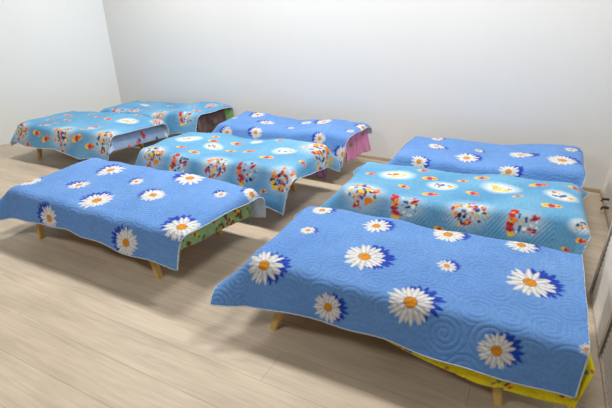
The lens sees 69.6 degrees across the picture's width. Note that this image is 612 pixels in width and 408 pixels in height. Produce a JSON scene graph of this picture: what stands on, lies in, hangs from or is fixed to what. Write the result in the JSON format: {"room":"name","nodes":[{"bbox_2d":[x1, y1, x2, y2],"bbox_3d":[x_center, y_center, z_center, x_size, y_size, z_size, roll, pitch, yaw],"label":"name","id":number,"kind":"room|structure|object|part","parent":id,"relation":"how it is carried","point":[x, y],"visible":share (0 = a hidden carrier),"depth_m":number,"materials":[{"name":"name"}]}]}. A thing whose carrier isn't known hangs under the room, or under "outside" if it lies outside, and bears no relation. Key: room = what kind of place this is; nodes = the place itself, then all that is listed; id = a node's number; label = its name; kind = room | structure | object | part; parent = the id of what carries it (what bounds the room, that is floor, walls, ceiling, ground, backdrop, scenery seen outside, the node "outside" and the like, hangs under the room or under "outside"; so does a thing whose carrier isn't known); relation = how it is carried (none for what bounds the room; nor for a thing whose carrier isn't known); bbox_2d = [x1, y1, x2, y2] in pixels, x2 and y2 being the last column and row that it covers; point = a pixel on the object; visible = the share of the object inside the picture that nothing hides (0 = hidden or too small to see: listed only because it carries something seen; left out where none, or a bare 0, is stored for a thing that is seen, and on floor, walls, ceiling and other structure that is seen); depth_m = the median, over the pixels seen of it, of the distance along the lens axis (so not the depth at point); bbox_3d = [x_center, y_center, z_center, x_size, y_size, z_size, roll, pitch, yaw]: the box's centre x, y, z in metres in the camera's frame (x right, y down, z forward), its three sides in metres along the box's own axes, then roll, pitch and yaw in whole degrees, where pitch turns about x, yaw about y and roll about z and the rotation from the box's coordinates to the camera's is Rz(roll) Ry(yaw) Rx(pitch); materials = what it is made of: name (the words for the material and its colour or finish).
{"room":"children's room","nodes":[
{"label":"children's room","id":0,"kind":"room"},
{"bbox_2d":[0,0,120,144],"bbox_3d":[-5.093,-1.416,3.116,7.138,3.000,0.120,-22,33,-38],"label":"wall","id":1,"kind":"structure","parent":0,"point":[56,56],"depth_m":5.11,"materials":[{"name":"paint"}]},
{"bbox_2d":[0,134,608,407],"bbox_3d":[-2.620,0.422,2.775,9.200,0.080,7.000,12,28,24],"label":"floor","id":2,"kind":"structure","parent":0,"point":[85,323],"depth_m":2.15,"materials":[{"name":"brown wood"}]},
{"bbox_2d":[36,143,144,157],"bbox_3d":[-2.241,-0.665,4.561,1.176,0.359,0.578,11,28,24],"label":"bed","id":3,"kind":"object","parent":2,"relation":"on","point":[39,151],"visible":0.02,"depth_m":4.57,"materials":[{"name":"brown wood"}]},
{"bbox_3d":[-2.758,-0.588,4.553,0.100,0.235,0.049,11,28,24],"label":"leg","id":4,"kind":"part","parent":3,"relation":"part of","materials":[{"name":"brown wood"}]},
{"bbox_2d":[107,124,167,153],"bbox_3d":[-2.184,-0.738,4.423,1.401,0.195,0.802,12,28,24],"label":"sheet","id":5,"kind":"object","parent":3,"relation":"on","point":[118,142],"visible":0.19,"depth_m":4.21,"materials":[{"name":"fabric"}]},
{"bbox_2d":[10,111,169,159],"bbox_3d":[-2.241,-0.746,4.498,1.514,0.294,0.795,12,28,24],"label":"quilt","id":6,"kind":"object","parent":5,"relation":"on","point":[76,134],"visible":1,"depth_m":4.27,"materials":[{"name":"blue fabric"}]},
{"bbox_2d":[36,223,222,278],"bbox_3d":[-1.217,0.069,2.998,1.325,0.343,0.624,12,28,24],"label":"bed","id":7,"kind":"object","parent":2,"relation":"on","point":[156,268],"visible":0.03,"depth_m":2.61,"materials":[{"name":"brown wood"}]},
{"bbox_3d":[-1.811,0.132,3.003,0.100,0.235,0.049,12,28,24],"label":"leg","id":8,"kind":"part","parent":7,"relation":"part of","materials":[{"name":"brown wood"}]},
{"bbox_3d":[-0.898,0.321,2.584,0.100,0.235,0.049,12,28,24],"label":"leg","id":9,"kind":"part","parent":7,"relation":"part of","materials":[{"name":"brown wood"}]},
{"bbox_2d":[179,203,250,256],"bbox_3d":[-1.169,0.018,2.942,1.459,0.270,0.727,12,28,24],"label":"sheet","id":10,"kind":"object","parent":7,"relation":"on","point":[241,213],"visible":0.06,"depth_m":2.63,"materials":[{"name":"green fabric"}]},
{"bbox_2d":[0,158,265,270],"bbox_3d":[-1.233,-0.004,2.927,1.748,0.278,0.931,12,28,24],"label":"quilt","id":11,"kind":"object","parent":10,"relation":"on","point":[142,212],"visible":0.99,"depth_m":2.72,"materials":[{"name":"blue fabric"}]},
{"bbox_2d":[291,179,297,191],"bbox_3d":[-0.653,-0.275,3.670,1.228,0.384,0.556,11,28,24],"label":"bed","id":12,"kind":"object","parent":2,"relation":"on","point":[293,187],"visible":0.02,"depth_m":3.74,"materials":[{"name":"brown wood"}]},
{"bbox_3d":[-0.135,-0.224,3.724,0.100,0.235,0.049,11,28,24],"label":"leg","id":13,"kind":"part","parent":12,"relation":"part of","materials":[{"name":"brown wood"}]},
{"bbox_2d":[308,168,326,181],"bbox_3d":[-0.590,-0.329,3.603,1.421,0.316,0.692,12,28,24],"label":"sheet","id":14,"kind":"object","parent":12,"relation":"on","point":[323,173],"visible":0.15,"depth_m":3.60,"materials":[{"name":"fabric"}]},
{"bbox_2d":[135,132,339,214],"bbox_3d":[-0.627,-0.327,3.600,1.656,0.373,0.834,12,28,24],"label":"quilt","id":15,"kind":"object","parent":14,"relation":"on","point":[269,167],"visible":0.92,"depth_m":3.36,"materials":[{"name":"blue fabric"}]},
{"bbox_2d":[270,312,502,405],"bbox_3d":[0.458,0.441,2.184,1.285,0.333,0.672,11,28,23],"label":"bed","id":16,"kind":"object","parent":2,"relation":"on","point":[497,394],"visible":0.02,"depth_m":1.78,"materials":[{"name":"brown wood"}]},
{"bbox_3d":[-0.117,0.506,2.174,0.138,0.235,0.057,-9,26,-17],"label":"leg","id":17,"kind":"part","parent":16,"relation":"part of","materials":[{"name":"brown wood"}]},
{"bbox_2d":[386,340,594,407],"bbox_3d":[0.520,0.387,2.122,1.468,0.268,0.780,12,28,24],"label":"sheet","id":18,"kind":"object","parent":16,"relation":"on","point":[473,376],"visible":0.03,"depth_m":1.69,"materials":[{"name":"yellow fabric"}]},
{"bbox_2d":[210,206,589,398],"bbox_3d":[0.451,0.337,2.141,1.600,0.233,1.020,12,28,24],"label":"quilt","id":19,"kind":"object","parent":18,"relation":"on","point":[514,312],"visible":1,"depth_m":1.91,"materials":[{"name":"blue fabric"}]},
{"bbox_3d":[0.767,0.681,1.782,0.057,0.235,0.138,-9,26,-17],"label":"leg","id":20,"kind":"part","parent":16,"relation":"part of","materials":[{"name":"brown wood"}]},
{"bbox_3d":[-1.642,-0.917,5.051,1.203,0.386,0.476,11,28,23],"label":"bed","id":21,"kind":"object","parent":2,"relation":"on","visible":0},
{"bbox_2d":[196,108,233,132],"bbox_3d":[-1.546,-1.010,4.950,1.443,0.222,0.635,12,28,24],"label":"sheet","id":22,"kind":"object","parent":21,"relation":"on","point":[207,122],"visible":0.19,"depth_m":4.66,"materials":[{"name":"brown fabric"}]},
{"bbox_2d":[100,100,233,133],"bbox_3d":[-1.664,-0.994,4.950,1.564,0.298,0.816,12,28,24],"label":"quilt","id":23,"kind":"object","parent":22,"relation":"on","point":[182,118],"visible":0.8,"depth_m":4.71,"materials":[{"name":"blue fabric"}]},
{"bbox_3d":[-0.200,-0.587,4.328,1.212,0.379,0.425,12,28,25],"label":"bed","id":24,"kind":"object","parent":2,"relation":"on","visible":0},
{"bbox_2d":[345,129,370,162],"bbox_3d":[-0.126,-0.658,4.231,1.420,0.259,0.536,12,28,24],"label":"sheet","id":25,"kind":"object","parent":24,"relation":"on","point":[358,143],"visible":0.29,"depth_m":4.01,"materials":[{"name":"pink fabric"}]},
{"bbox_2d":[212,111,371,167],"bbox_3d":[-0.190,-0.672,4.250,1.529,0.292,0.698,12,28,24],"label":"quilt","id":26,"kind":"object","parent":25,"relation":"on","point":[335,134],"visible":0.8,"depth_m":4.09,"materials":[{"name":"blue fabric"}]},
{"bbox_2d":[102,0,611,188],"bbox_3d":[-0.098,-2.003,4.257,6.000,3.000,0.120,12,28,24],"label":"wall","id":27,"kind":"structure","parent":0,"point":[501,72],"depth_m":4.05,"materials":[{"name":"white paint"}]},
{"bbox_2d":[210,132,601,192],"bbox_3d":[0.020,-0.607,4.774,5.460,0.030,0.014,12,28,24],"label":"baseboard","id":28,"kind":"structure","parent":27,"relation":"attached to","point":[360,155],"depth_m":4.42,"materials":[{"name":"brown wood"}]},
{"bbox_2d":[602,159,611,221],"bbox_3d":[0.998,-0.152,0.302,0.120,3.000,6.700,12,28,24],"label":"wall","id":29,"kind":"structure","parent":0,"point":[607,188],"depth_m":3.43,"materials":[{"name":"paint"}]},
{"bbox_2d":[589,222,611,347],"bbox_3d":[1.545,0.316,2.080,0.185,0.622,0.500,12,28,24],"label":"radiator","id":30,"kind":"object","parent":29,"relation":"attached to","point":[600,291],"visible":0.88,"depth_m":2.19,"materials":[{"name":"white metal"}]},
{"bbox_2d":[597,312,611,407],"bbox_3d":[1.298,0.528,1.636,0.185,0.622,0.560,12,28,24],"label":"radiator","id":31,"kind":"object","parent":29,"relation":"attached to","point":[604,352],"visible":1,"depth_m":1.88,"materials":[{"name":"white metal"}]},
{"bbox_3d":[1.223,0.521,1.644,0.030,0.605,0.510,12,28,24],"label":"panel","id":32,"kind":"part","parent":31,"relation":"part of","materials":[{"name":"white metal"}]},
{"bbox_2d":[600,190,610,228],"bbox_3d":[0.948,1.182,0.956,0.014,0.030,6.686,12,28,24],"label":"baseboard","id":33,"kind":"structure","parent":29,"relation":"attached to","point":[601,191],"depth_m":3.29,"materials":[{"name":"brown wood"}]},
{"bbox_3d":[0.898,0.070,2.914,1.188,0.374,0.488,11,28,23],"label":"bed","id":34,"kind":"object","parent":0,"visible":0},
{"bbox_2d":[320,162,590,255],"bbox_3d":[0.922,0.012,2.816,1.602,0.330,0.869,12,28,24],"label":"quilt","id":35,"kind":"object","parent":34,"relation":"on","point":[548,214],"visible":0.84,"depth_m":2.64,"materials":[{"name":"blue fabric"}]},
{"bbox_3d":[1.331,-0.223,3.512,1.082,0.388,0.564,12,28,25],"label":"bed","id":36,"kind":"object","parent":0,"visible":0},
{"bbox_3d":[1.396,-0.350,3.381,1.276,0.144,0.698,12,28,24],"label":"sheet","id":37,"kind":"object","parent":36,"relation":"on","visible":0},
{"bbox_2d":[387,136,585,187],"bbox_3d":[1.300,-0.285,3.404,1.471,0.324,0.934,12,28,24],"label":"quilt","id":38,"kind":"object","parent":37,"relation":"on","point":[543,162],"visible":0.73,"depth_m":3.27,"materials":[{"name":"blue fabric"}]}
]}

